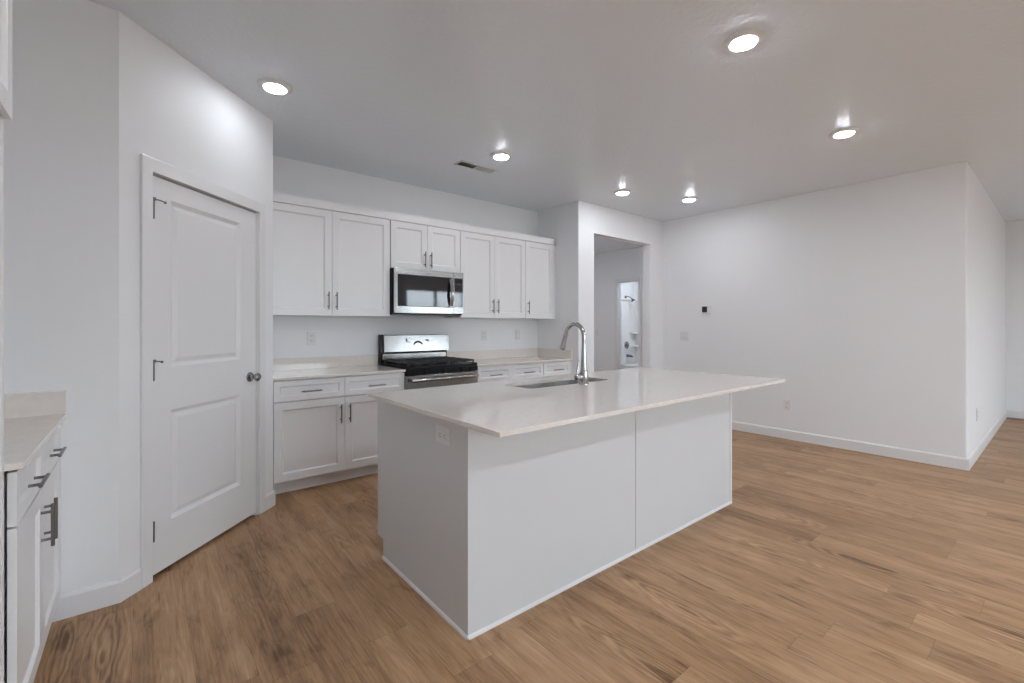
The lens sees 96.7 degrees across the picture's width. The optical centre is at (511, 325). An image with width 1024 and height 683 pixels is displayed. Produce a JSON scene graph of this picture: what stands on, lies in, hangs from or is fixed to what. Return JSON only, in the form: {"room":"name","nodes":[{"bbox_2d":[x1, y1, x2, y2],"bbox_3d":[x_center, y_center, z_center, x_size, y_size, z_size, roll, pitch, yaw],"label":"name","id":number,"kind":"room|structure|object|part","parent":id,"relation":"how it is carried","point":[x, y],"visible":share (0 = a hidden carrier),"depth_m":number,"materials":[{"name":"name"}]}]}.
{"room":"kitchen","nodes":[
{"label":"kitchen","id":0,"kind":"room"},
{"bbox_2d":[1,0,118,594],"bbox_3d":[-2.222,-0.091,1.863,0.932,2.743,0.115,0,0,-39],"label":"wall","id":1,"kind":"structure","parent":0,"point":[61,138],"depth_m":2.01,"materials":[{"name":"white paint"}]},
{"bbox_2d":[4,390,66,418],"bbox_3d":[-2.203,0.333,1.792,0.643,0.102,0.020,0,0,-39],"label":"backsplash","id":2,"kind":"structure","parent":1,"relation":"attached to","point":[31,404],"depth_m":1.93,"materials":[{"name":"stone"}]},
{"bbox_2d":[52,579,120,621],"bbox_3d":[-1.925,1.228,2.022,0.285,0.105,0.014,0,0,-39],"label":"baseboard","id":3,"kind":"structure","parent":1,"relation":"attached to","point":[92,598],"depth_m":2.03,"materials":[{"name":"white paint"}]},
{"bbox_2d":[119,11,272,578],"bbox_3d":[-1.823,-0.091,2.687,0.115,2.743,1.143,0,0,6],"label":"wall","id":4,"kind":"structure","parent":0,"point":[172,112],"depth_m":2.34,"materials":[{"name":"white paint"}]},
{"bbox_2d":[118,568,141,602],"bbox_3d":[-1.813,1.228,2.159,0.014,0.105,0.107,0,0,6],"label":"baseboard","id":5,"kind":"structure","parent":4,"relation":"attached to","point":[131,583],"depth_m":2.15,"materials":[{"name":"white paint"}]},
{"bbox_2d":[140,154,264,588],"bbox_3d":[-1.790,0.220,2.683,0.182,2.120,0.934,0,0,6],"label":"door","id":6,"kind":"structure","parent":4,"relation":"in","point":[202,241],"depth_m":2.57,"materials":[{"name":"white paint"}]},
{"bbox_3d":[-1.701,0.337,3.008,0.070,0.065,0.065,0,0,6],"label":"knob","id":7,"kind":"part","parent":6,"relation":"part of","materials":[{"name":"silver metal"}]},
{"bbox_2d":[265,490,274,510],"bbox_3d":[-1.705,1.228,3.202,0.014,0.105,0.110,0,0,6],"label":"baseboard","id":8,"kind":"structure","parent":4,"relation":"attached to","point":[270,497],"depth_m":3.19,"materials":[{"name":"white paint"}]},
{"bbox_2d":[273,155,537,358],"bbox_3d":[-1.538,-0.091,4.392,4.955,2.743,0.115,0,0,-39],"label":"wall","id":9,"kind":"structure","parent":0,"point":[335,336],"depth_m":4.53,"materials":[{"name":"white paint"}]},
{"bbox_2d":[307,332,315,344],"bbox_3d":[-1.804,0.110,4.095,0.075,0.120,0.009,0,0,-39],"label":"wall outlet","id":10,"kind":"object","parent":9,"relation":"attached to","point":[311,336],"visible":1,"depth_m":4.09,"materials":[{"name":"white plastic"}]},
{"bbox_2d":[273,355,377,370],"bbox_3d":[-1.739,0.333,4.141,1.075,0.102,0.020,0,0,-39],"label":"backsplash","id":11,"kind":"structure","parent":9,"relation":"attached to","point":[358,360],"depth_m":4.15,"materials":[{"name":"stone"}]},
{"bbox_2d":[273,202,389,316],"bbox_3d":[-1.636,-0.537,3.999,1.057,0.898,0.370,0,0,-39],"label":"upper cabinet","id":12,"kind":"object","parent":9,"relation":"attached to","point":[326,262],"visible":0.93,"depth_m":3.87,"materials":[{"name":"white paint"}]},
{"bbox_3d":[-1.745,-0.536,3.729,0.519,0.893,0.019,0,0,-39],"label":"door","id":13,"kind":"part","parent":12,"relation":"part of","materials":[{"name":"white paint"}]},
{"bbox_3d":[-1.340,-0.536,4.059,0.519,0.893,0.019,0,0,-39],"label":"door","id":14,"kind":"part","parent":12,"relation":"part of","materials":[{"name":"white paint"}]},
{"bbox_2d":[273,192,554,244],"bbox_3d":[-0.822,-1.022,4.677,3.175,0.071,0.345,0,0,-39],"label":"crown molding","id":15,"kind":"structure","parent":12,"relation":"on","point":[277,197],"depth_m":4.27,"materials":[{"name":"white paint"}]},
{"bbox_2d":[390,220,459,272],"bbox_3d":[-0.924,-0.764,4.578,0.762,0.444,0.370,0,0,-39],"label":"upper cabinet","id":16,"kind":"object","parent":9,"relation":"attached to","point":[412,246],"visible":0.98,"depth_m":4.43,"materials":[{"name":"white paint"}]},
{"bbox_3d":[-0.983,-0.763,4.349,0.378,0.439,0.019,0,0,-39],"label":"door","id":17,"kind":"part","parent":16,"relation":"part of","materials":[{"name":"white paint"}]},
{"bbox_2d":[390,267,462,315],"bbox_3d":[-0.900,-0.324,4.549,0.762,0.431,0.445,0,0,-39],"label":"microwave","id":18,"kind":"object","parent":16,"relation":"attached to","point":[413,292],"visible":0.92,"depth_m":4.38,"materials":[{"name":"silver metal"}]},
{"bbox_3d":[-0.600,-0.328,4.537,0.034,0.280,0.048,0,0,-39],"label":"handle","id":19,"kind":"part","parent":18,"relation":"part of","materials":[{"name":"silver metal"}]},
{"bbox_3d":[-0.551,-0.331,4.628,0.116,0.416,0.034,0,0,-39],"label":"control panel","id":20,"kind":"part","parent":18,"relation":"part of","materials":[{"name":"silver metal"}]},
{"bbox_3d":[-0.792,-0.645,4.469,0.011,0.150,0.036,0,0,-39],"label":"handle","id":21,"kind":"part","parent":16,"relation":"part of","materials":[{"name":"silver metal"}]},
{"bbox_3d":[-0.688,-0.763,4.589,0.378,0.439,0.019,0,0,-39],"label":"door","id":22,"kind":"part","parent":16,"relation":"part of","materials":[{"name":"white paint"}]},
{"bbox_2d":[482,330,486,339],"bbox_3d":[-0.321,0.105,5.301,0.075,0.120,0.009,0,0,-39],"label":"wall outlet","id":23,"kind":"object","parent":9,"relation":"attached to","point":[484,332],"visible":1,"depth_m":5.30,"materials":[{"name":"white plastic"}]},
{"bbox_2d":[444,231,524,318],"bbox_3d":[-0.282,-0.537,5.099,0.884,0.898,0.370,0,0,-39],"label":"upper cabinet","id":24,"kind":"object","parent":9,"relation":"attached to","point":[492,268],"visible":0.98,"depth_m":4.96,"materials":[{"name":"white paint"}]},
{"bbox_3d":[-0.365,-0.536,4.851,0.439,0.893,0.019,0,0,-39],"label":"door","id":25,"kind":"part","parent":24,"relation":"part of","materials":[{"name":"white paint"}]},
{"bbox_3d":[-0.022,-0.536,5.130,0.439,0.893,0.019,0,0,-39],"label":"door","id":26,"kind":"part","parent":24,"relation":"part of","materials":[{"name":"white paint"}]},
{"bbox_2d":[447,348,537,359],"bbox_3d":[-0.195,0.333,5.397,1.373,0.102,0.020,0,0,-39],"label":"backsplash","id":27,"kind":"structure","parent":9,"relation":"attached to","point":[527,352],"depth_m":5.37,"materials":[{"name":"stone"}]},
{"bbox_2d":[515,330,519,338],"bbox_3d":[0.072,0.105,5.618,0.075,0.120,0.012,0,0,-39],"label":"light switch","id":28,"kind":"object","parent":9,"relation":"attached to","point":[517,332],"visible":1,"depth_m":5.61,"materials":[{"name":"white plastic"}]},
{"bbox_2d":[520,241,554,318],"bbox_3d":[0.256,-0.537,5.537,0.497,0.898,0.370,0,0,-39],"label":"upper cabinet","id":29,"kind":"object","parent":9,"relation":"attached to","point":[539,258],"visible":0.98,"depth_m":5.42,"materials":[{"name":"white paint"}]},
{"bbox_2d":[34,417,1023,682],"bbox_3d":[2.516,1.305,3.721,10.700,0.050,10.900,0,0,-39],"label":"floor","id":30,"kind":"structure","parent":0,"point":[824,564],"depth_m":2.13,"materials":[{"name":"brown wood"}]},
{"bbox_2d":[0,117,3,682],"bbox_3d":[-1.628,0.357,1.054,0.604,1.846,0.038,0,0,-39],"label":"end panel","id":31,"kind":"object","parent":30,"relation":"on","point":[1,119],"visible":1,"depth_m":1.24,"materials":[{"name":"white paint"}]},
{"bbox_2d":[4,425,66,682],"bbox_3d":[-1.915,0.842,1.455,0.656,0.876,0.898,0,0,-39],"label":"base cabinet","id":32,"kind":"object","parent":30,"relation":"on","point":[32,494],"visible":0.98,"depth_m":1.50,"materials":[{"name":"white paint"}]},
{"bbox_3d":[-1.547,0.491,1.451,0.019,0.154,0.426,0,0,-39],"label":"drawer","id":33,"kind":"part","parent":32,"relation":"part of","materials":[{"name":"white paint"}]},
{"bbox_3d":[-1.547,0.871,1.451,0.019,0.592,0.426,0,0,-39],"label":"door","id":34,"kind":"part","parent":32,"relation":"part of","materials":[{"name":"white paint"}]},
{"bbox_2d":[4,390,66,470],"bbox_3d":[-1.918,0.343,1.442,0.643,0.122,0.922,0,0,-39],"label":"countertop","id":35,"kind":"structure","parent":32,"relation":"on","point":[31,418],"depth_m":1.82,"materials":[{"name":"stone"}]},
{"bbox_3d":[-1.526,0.500,1.468,0.036,0.011,0.150,0,0,-39],"label":"handle","id":36,"kind":"part","parent":32,"relation":"part of","materials":[{"name":"silver metal"}]},
{"bbox_3d":[-1.639,0.705,1.607,0.036,0.150,0.011,0,0,-39],"label":"handle","id":37,"kind":"part","parent":32,"relation":"part of","materials":[{"name":"silver metal"}]},
{"bbox_3d":[-1.818,0.491,1.784,0.019,0.154,0.426,0,0,-39],"label":"drawer","id":38,"kind":"part","parent":32,"relation":"part of","materials":[{"name":"white paint"}]},
{"bbox_3d":[-1.818,0.871,1.784,0.019,0.592,0.426,0,0,-39],"label":"door","id":39,"kind":"part","parent":32,"relation":"part of","materials":[{"name":"white paint"}]},
{"bbox_3d":[-1.684,0.705,1.662,0.036,0.150,0.011,0,0,-39],"label":"handle","id":40,"kind":"part","parent":32,"relation":"part of","materials":[{"name":"silver metal"}]},
{"bbox_3d":[-1.796,0.500,1.801,0.036,0.011,0.150,0,0,-39],"label":"handle","id":41,"kind":"part","parent":32,"relation":"part of","materials":[{"name":"silver metal"}]},
{"bbox_2d":[273,372,403,493],"bbox_3d":[-1.543,0.842,3.905,1.074,0.876,0.628,0,0,-39],"label":"base cabinet","id":42,"kind":"object","parent":30,"relation":"on","point":[325,430],"visible":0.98,"depth_m":3.62,"materials":[{"name":"white paint"}]},
{"bbox_3d":[-1.567,0.491,3.539,0.521,0.154,0.019,0,0,-39],"label":"drawer","id":43,"kind":"part","parent":42,"relation":"part of","materials":[{"name":"white paint"}]},
{"bbox_3d":[-1.567,0.871,3.539,0.521,0.592,0.019,0,0,-39],"label":"door","id":44,"kind":"part","parent":42,"relation":"part of","materials":[{"name":"white paint"}]},
{"bbox_3d":[-1.550,0.500,3.518,0.150,0.011,0.036,0,0,-39],"label":"handle","id":45,"kind":"part","parent":42,"relation":"part of","materials":[{"name":"silver metal"}]},
{"bbox_2d":[273,355,404,380],"bbox_3d":[-1.550,0.343,3.908,1.075,0.122,0.620,0,0,-39],"label":"countertop","id":46,"kind":"structure","parent":42,"relation":"on","point":[333,366],"depth_m":4.02,"materials":[{"name":"stone"}]},
{"bbox_3d":[-1.160,0.871,3.870,0.521,0.592,0.019,0,0,-39],"label":"door","id":47,"kind":"part","parent":42,"relation":"part of","materials":[{"name":"white paint"}]},
{"bbox_3d":[-1.160,0.491,3.870,0.521,0.154,0.019,0,0,-39],"label":"drawer","id":48,"kind":"part","parent":42,"relation":"part of","materials":[{"name":"white paint"}]},
{"bbox_2d":[378,334,478,389],"bbox_3d":[-0.808,0.682,4.455,0.757,1.196,0.684,0,0,-39],"label":"gas range","id":49,"kind":"object","parent":30,"relation":"on","point":[425,361],"visible":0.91,"depth_m":4.43,"materials":[{"name":"silver metal"}]},
{"bbox_3d":[-0.988,0.305,4.669,0.713,0.060,0.012,0,0,-39],"label":"trim","id":50,"kind":"part","parent":49,"relation":"part of","materials":[{"name":"silver metal"}]},
{"bbox_3d":[-0.988,0.171,4.684,0.723,0.166,0.098,0,0,-39],"label":"control panel","id":51,"kind":"part","parent":49,"relation":"part of","materials":[{"name":"silver metal"}]},
{"bbox_2d":[381,356,476,369],"bbox_3d":[-0.813,0.355,4.460,0.757,0.063,0.559,0,0,-39],"label":"cooktop","id":52,"kind":"object","parent":49,"relation":"in","point":[401,362],"depth_m":4.34,"materials":[{"name":"black metal"}]},
{"bbox_3d":[-0.643,0.758,4.252,0.757,0.633,0.050,0,0,-39],"label":"oven door","id":53,"kind":"part","parent":49,"relation":"part of","materials":[{"name":"silver metal"}]},
{"bbox_3d":[-0.643,0.412,4.252,0.757,0.051,0.050,0,0,-39],"label":"knob panel","id":54,"kind":"part","parent":49,"relation":"part of","materials":[{"name":"black metal"}]},
{"bbox_3d":[-0.610,0.482,4.212,0.701,0.033,0.058,0,0,-39],"label":"handle","id":55,"kind":"part","parent":49,"relation":"part of","materials":[{"name":"silver metal"}]},
{"bbox_2d":[476,363,542,382],"bbox_3d":[-0.179,0.842,5.016,0.915,0.876,0.630,0,0,-39],"label":"base cabinet","id":56,"kind":"object","parent":30,"relation":"on","point":[529,370],"visible":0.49,"depth_m":4.78,"materials":[{"name":"white paint"}]},
{"bbox_3d":[-0.180,0.491,4.667,0.450,0.154,0.019,0,0,-39],"label":"drawer","id":57,"kind":"part","parent":56,"relation":"part of","materials":[{"name":"white paint"}]},
{"bbox_2d":[447,348,572,366],"bbox_3d":[-0.005,0.343,5.164,1.373,0.122,0.620,0,0,-39],"label":"countertop","id":58,"kind":"structure","parent":56,"relation":"on","point":[527,355],"depth_m":5.36,"materials":[{"name":"stone"}]},
{"bbox_3d":[0.171,0.491,4.952,0.450,0.154,0.019,0,0,-39],"label":"drawer","id":59,"kind":"part","parent":56,"relation":"part of","materials":[{"name":"white paint"}]},
{"bbox_2d":[378,392,731,640],"bbox_3d":[0.403,0.842,2.938,2.285,0.876,0.958,0,0,-39],"label":"kitchen island","id":60,"kind":"object","parent":30,"relation":"on","point":[486,529],"visible":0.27,"depth_m":2.22,"materials":[{"name":"white paint"}]},
{"bbox_3d":[-0.468,0.842,2.225,0.018,0.876,0.897,0,0,-39],"label":"panel","id":61,"kind":"part","parent":60,"relation":"part of","materials":[{"name":"grey paint"}]},
{"bbox_2d":[436,425,450,446],"bbox_3d":[-0.304,0.482,2.003,0.009,0.075,0.120,0,0,-39],"label":"wall outlet","id":62,"kind":"object","parent":60,"relation":"attached to","point":[443,435],"visible":1,"depth_m":2.00,"materials":[{"name":"white plastic"}]},
{"bbox_3d":[0.253,0.842,2.221,1.132,0.876,0.018,0,0,-39],"label":"panel","id":63,"kind":"part","parent":60,"relation":"part of","materials":[{"name":"grey paint"}]},
{"bbox_3d":[0.438,1.272,2.896,2.285,0.016,0.848,0,0,-39],"label":"shoe moulding","id":64,"kind":"part","parent":60,"relation":"part of","materials":[{"name":"white paint"}]},
{"bbox_2d":[368,367,784,437],"bbox_3d":[0.577,0.394,2.941,2.602,0.020,1.229,0,0,-39],"label":"island countertop","id":65,"kind":"structure","parent":60,"relation":"on","point":[499,409],"depth_m":2.44,"materials":[{"name":"stone"}]},
{"bbox_2d":[515,380,594,388],"bbox_3d":[0.320,0.511,3.126,0.790,0.212,0.303,0,0,-39],"label":"sink","id":66,"kind":"object","parent":65,"relation":"in","point":[567,382],"visible":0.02,"depth_m":3.27,"materials":[{"name":"silver metal"}]},
{"bbox_2d":[560,322,588,384],"bbox_3d":[0.401,0.179,3.059,0.108,0.411,0.248,0,0,-39],"label":"kitchen faucet","id":67,"kind":"object","parent":65,"relation":"on","point":[582,376],"visible":1,"depth_m":2.99,"materials":[{"name":"silver metal"}]},
{"bbox_3d":[0.430,0.272,2.966,0.034,0.108,0.020,0,0,-39],"label":"lever","id":68,"kind":"part","parent":67,"relation":"part of","materials":[{"name":"silver metal"}]},
{"bbox_3d":[1.137,0.842,2.940,1.136,0.876,0.018,0,0,-39],"label":"panel","id":69,"kind":"part","parent":60,"relation":"part of","materials":[{"name":"grey paint"}]},
{"bbox_3d":[1.577,0.842,3.290,0.020,0.876,0.018,0,0,-39],"label":"corner trim","id":70,"kind":"part","parent":60,"relation":"part of","materials":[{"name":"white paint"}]},
{"bbox_2d":[542,361,571,376],"bbox_3d":[0.354,0.842,5.449,0.455,0.876,0.630,0,0,-39],"label":"drawer","id":71,"kind":"object","parent":30,"relation":"on","point":[558,367],"visible":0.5,"depth_m":5.22,"materials":[{"name":"white paint"}]},
{"bbox_2d":[621,363,637,368],"bbox_3d":[2.987,1.058,9.594,0.760,0.445,1.518,0,0,-39],"label":"bathtub","id":72,"kind":"object","parent":30,"relation":"on","point":[626,365],"visible":0.09,"depth_m":9.73,"materials":[{"name":"white plastic"}]},
{"bbox_2d":[88,0,1023,253],"bbox_3d":[2.516,-1.513,3.721,10.700,0.100,10.900,0,0,-39],"label":"ceiling","id":73,"kind":"structure","parent":0,"point":[589,100],"depth_m":2.84,"materials":[{"name":"white paint"}]},
{"bbox_2d":[257,78,291,95],"bbox_3d":[-1.445,-1.451,2.776,0.190,0.025,0.190,0,0,-39],"label":"recessed light","id":74,"kind":"object","parent":73,"relation":"in","point":[270,85],"visible":1,"depth_m":2.75,"materials":[{"name":"white plastic"}]},
{"bbox_2d":[454,160,497,173],"bbox_3d":[-0.330,-1.460,4.191,0.410,0.007,0.120,0,0,-39],"label":"ceiling vent","id":75,"kind":"object","parent":73,"relation":"in","point":[461,163],"visible":1,"depth_m":4.18,"materials":[{"name":"white metal"}]},
{"bbox_2d":[490,151,511,160],"bbox_3d":[-0.092,-1.451,3.901,0.190,0.025,0.190,0,0,-39],"label":"recessed light","id":76,"kind":"object","parent":73,"relation":"in","point":[498,155],"visible":1,"depth_m":3.86,"materials":[{"name":"white plastic"}]},
{"bbox_2d":[614,189,631,194],"bbox_3d":[1.208,-1.451,4.965,0.190,0.025,0.190,0,0,-39],"label":"recessed light","id":77,"kind":"object","parent":73,"relation":"in","point":[623,191],"visible":1,"depth_m":4.92,"materials":[{"name":"white plastic"}]},
{"bbox_2d":[680,197,697,201],"bbox_3d":[2.040,-1.451,5.242,0.190,0.025,0.190,0,0,-39],"label":"recessed light","id":78,"kind":"object","parent":73,"relation":"in","point":[686,199],"visible":1,"depth_m":5.20,"materials":[{"name":"white plastic"}]},
{"bbox_2d":[723,28,764,52],"bbox_3d":[1.186,-1.451,2.330,0.190,0.025,0.190,0,0,-39],"label":"recessed light","id":79,"kind":"object","parent":73,"relation":"in","point":[744,40],"visible":1,"depth_m":2.30,"materials":[{"name":"white plastic"}]},
{"bbox_2d":[829,127,859,138],"bbox_3d":[2.508,-1.451,3.438,0.190,0.025,0.190,0,0,-39],"label":"recessed light","id":80,"kind":"object","parent":73,"relation":"in","point":[848,131],"visible":1,"depth_m":3.40,"materials":[{"name":"white plastic"}]},
{"bbox_2d":[538,200,584,373],"bbox_3d":[-0.160,-0.091,6.533,0.115,2.743,3.100,0,0,-39],"label":"wall","id":81,"kind":"structure","parent":0,"point":[565,223],"depth_m":5.42,"materials":[{"name":"white paint"}]},
{"bbox_2d":[538,348,572,358],"bbox_3d":[0.523,0.333,5.587,0.020,0.102,0.590,0,0,-39],"label":"backsplash","id":82,"kind":"structure","parent":81,"relation":"attached to","point":[544,352],"depth_m":5.56,"materials":[{"name":"stone"}]},
{"bbox_2d":[594,247,642,371],"bbox_3d":[2.330,-0.091,8.574,0.115,2.743,2.895,0,0,-39],"label":"wall","id":83,"kind":"structure","parent":0,"point":[627,263],"depth_m":9.00,"materials":[{"name":"white paint"}]},
{"bbox_2d":[614,277,640,369],"bbox_3d":[2.235,0.185,8.681,0.129,2.190,0.620,0,0,-39],"label":"door frame","id":84,"kind":"structure","parent":83,"relation":"attached to","point":[617,282],"depth_m":8.84,"materials":[{"name":"white paint"}]},
{"bbox_2d":[585,202,662,371],"bbox_3d":[1.501,-0.091,5.960,1.740,2.743,0.115,0,0,-39],"label":"wall","id":85,"kind":"structure","parent":0,"point":[600,221],"depth_m":6.08,"materials":[{"name":"white paint"}]},
{"bbox_2d":[621,282,633,363],"bbox_3d":[2.295,-0.091,10.076,1.725,2.743,0.100,0,0,-39],"label":"wall","id":86,"kind":"structure","parent":0,"point":[627,289],"depth_m":10.26,"materials":[{"name":"white paint"}]},
{"bbox_2d":[621,298,637,362],"bbox_3d":[2.554,0.107,10.127,0.760,1.445,0.146,0,0,-39],"label":"shower surround","id":87,"kind":"object","parent":86,"relation":"attached to","point":[628,332],"visible":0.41,"depth_m":10.24,"materials":[{"name":"white plastic"}]},
{"bbox_2d":[624,341,628,348],"bbox_3d":[2.592,0.430,10.175,0.170,0.170,0.069,0,0,-39],"label":"shower valve","id":88,"kind":"object","parent":87,"relation":"attached to","point":[626,345],"visible":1,"depth_m":10.16,"materials":[{"name":"silver metal"}]},
{"bbox_2d":[634,282,637,362],"bbox_3d":[3.704,-0.091,9.491,0.218,2.743,2.585,0,0,-39],"label":"wall","id":89,"kind":"structure","parent":0,"point":[635,283],"depth_m":10.38,"materials":[{"name":"white paint"}]},
{"bbox_2d":[635,300,637,362],"bbox_3d":[3.288,0.120,9.816,0.012,1.420,1.500,0,0,-39],"label":"panel","id":90,"kind":"object","parent":89,"relation":"attached to","point":[636,301],"visible":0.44,"depth_m":10.36,"materials":[{"name":"white plastic"}]},
{"bbox_2d":[663,161,968,457],"bbox_3d":[3.125,-0.091,5.251,0.115,2.743,3.035,0,0,-39],"label":"wall","id":91,"kind":"structure","parent":0,"point":[855,296],"depth_m":4.75,"materials":[{"name":"white paint"}]},
{"bbox_2d":[681,332,688,340],"bbox_3d":[2.327,0.135,6.132,0.012,0.120,0.120,0,0,-39],"label":"light switch","id":92,"kind":"object","parent":91,"relation":"attached to","point":[684,335],"visible":1,"depth_m":6.12,"materials":[{"name":"white plastic"}]},
{"bbox_2d":[702,305,710,313],"bbox_3d":[2.514,-0.212,5.891,0.026,0.104,0.112,0,0,-39],"label":"thermostat","id":93,"kind":"object","parent":91,"relation":"attached to","point":[705,309],"visible":1,"depth_m":5.88,"materials":[{"name":"white plastic"}]},
{"bbox_2d":[783,399,790,410],"bbox_3d":[3.118,0.895,5.162,0.009,0.120,0.075,0,0,-39],"label":"wall outlet","id":94,"kind":"object","parent":91,"relation":"attached to","point":[786,403],"visible":1,"depth_m":5.16,"materials":[{"name":"white plastic"}]},
{"bbox_2d":[732,421,968,470],"bbox_3d":[3.080,1.228,5.205,0.014,0.105,3.049,0,0,-39],"label":"baseboard","id":95,"kind":"structure","parent":91,"relation":"attached to","point":[871,448],"depth_m":4.62,"materials":[{"name":"white paint"}]},
{"bbox_2d":[969,165,1005,454],"bbox_3d":[5.528,-0.091,5.323,3.705,2.743,0.115,0,0,-39],"label":"wall","id":96,"kind":"structure","parent":0,"point":[987,226],"depth_m":4.90,"materials":[{"name":"white paint"}]},
{"bbox_2d":[968,410,1006,469],"bbox_3d":[5.501,1.228,5.218,3.760,0.105,0.014,0,0,-39],"label":"baseboard","id":97,"kind":"structure","parent":96,"relation":"attached to","point":[984,442],"depth_m":4.82,"materials":[{"name":"white paint"}]},
{"bbox_2d":[1006,220,1023,410],"bbox_3d":[8.446,-0.091,4.667,0.115,2.743,4.585,0,0,-39],"label":"wall","id":98,"kind":"structure","parent":0,"point":[1014,230],"depth_m":6.34,"materials":[{"name":"white paint"}]},
{"bbox_2d":[1006,409,1023,418],"bbox_3d":[8.396,1.228,4.626,0.014,0.105,4.585,0,0,-39],"label":"baseboard","id":99,"kind":"structure","parent":98,"relation":"attached to","point":[1010,413],"depth_m":6.33,"materials":[{"name":"white paint"}]},
{"bbox_3d":[-0.880,-0.091,-0.435,0.115,2.743,8.435,0,0,-39],"label":"wall","id":100,"kind":"structure","parent":0,"visible":0},
{"bbox_2d":[0,0,11,119],"bbox_3d":[-1.331,-0.778,0.730,0.656,0.416,0.910,0,0,-39],"label":"upper cabinet","id":101,"kind":"object","parent":100,"relation":"attached to","point":[5,5],"visible":0.92,"depth_m":1.22,"materials":[{"name":"white paint"}]}
]}

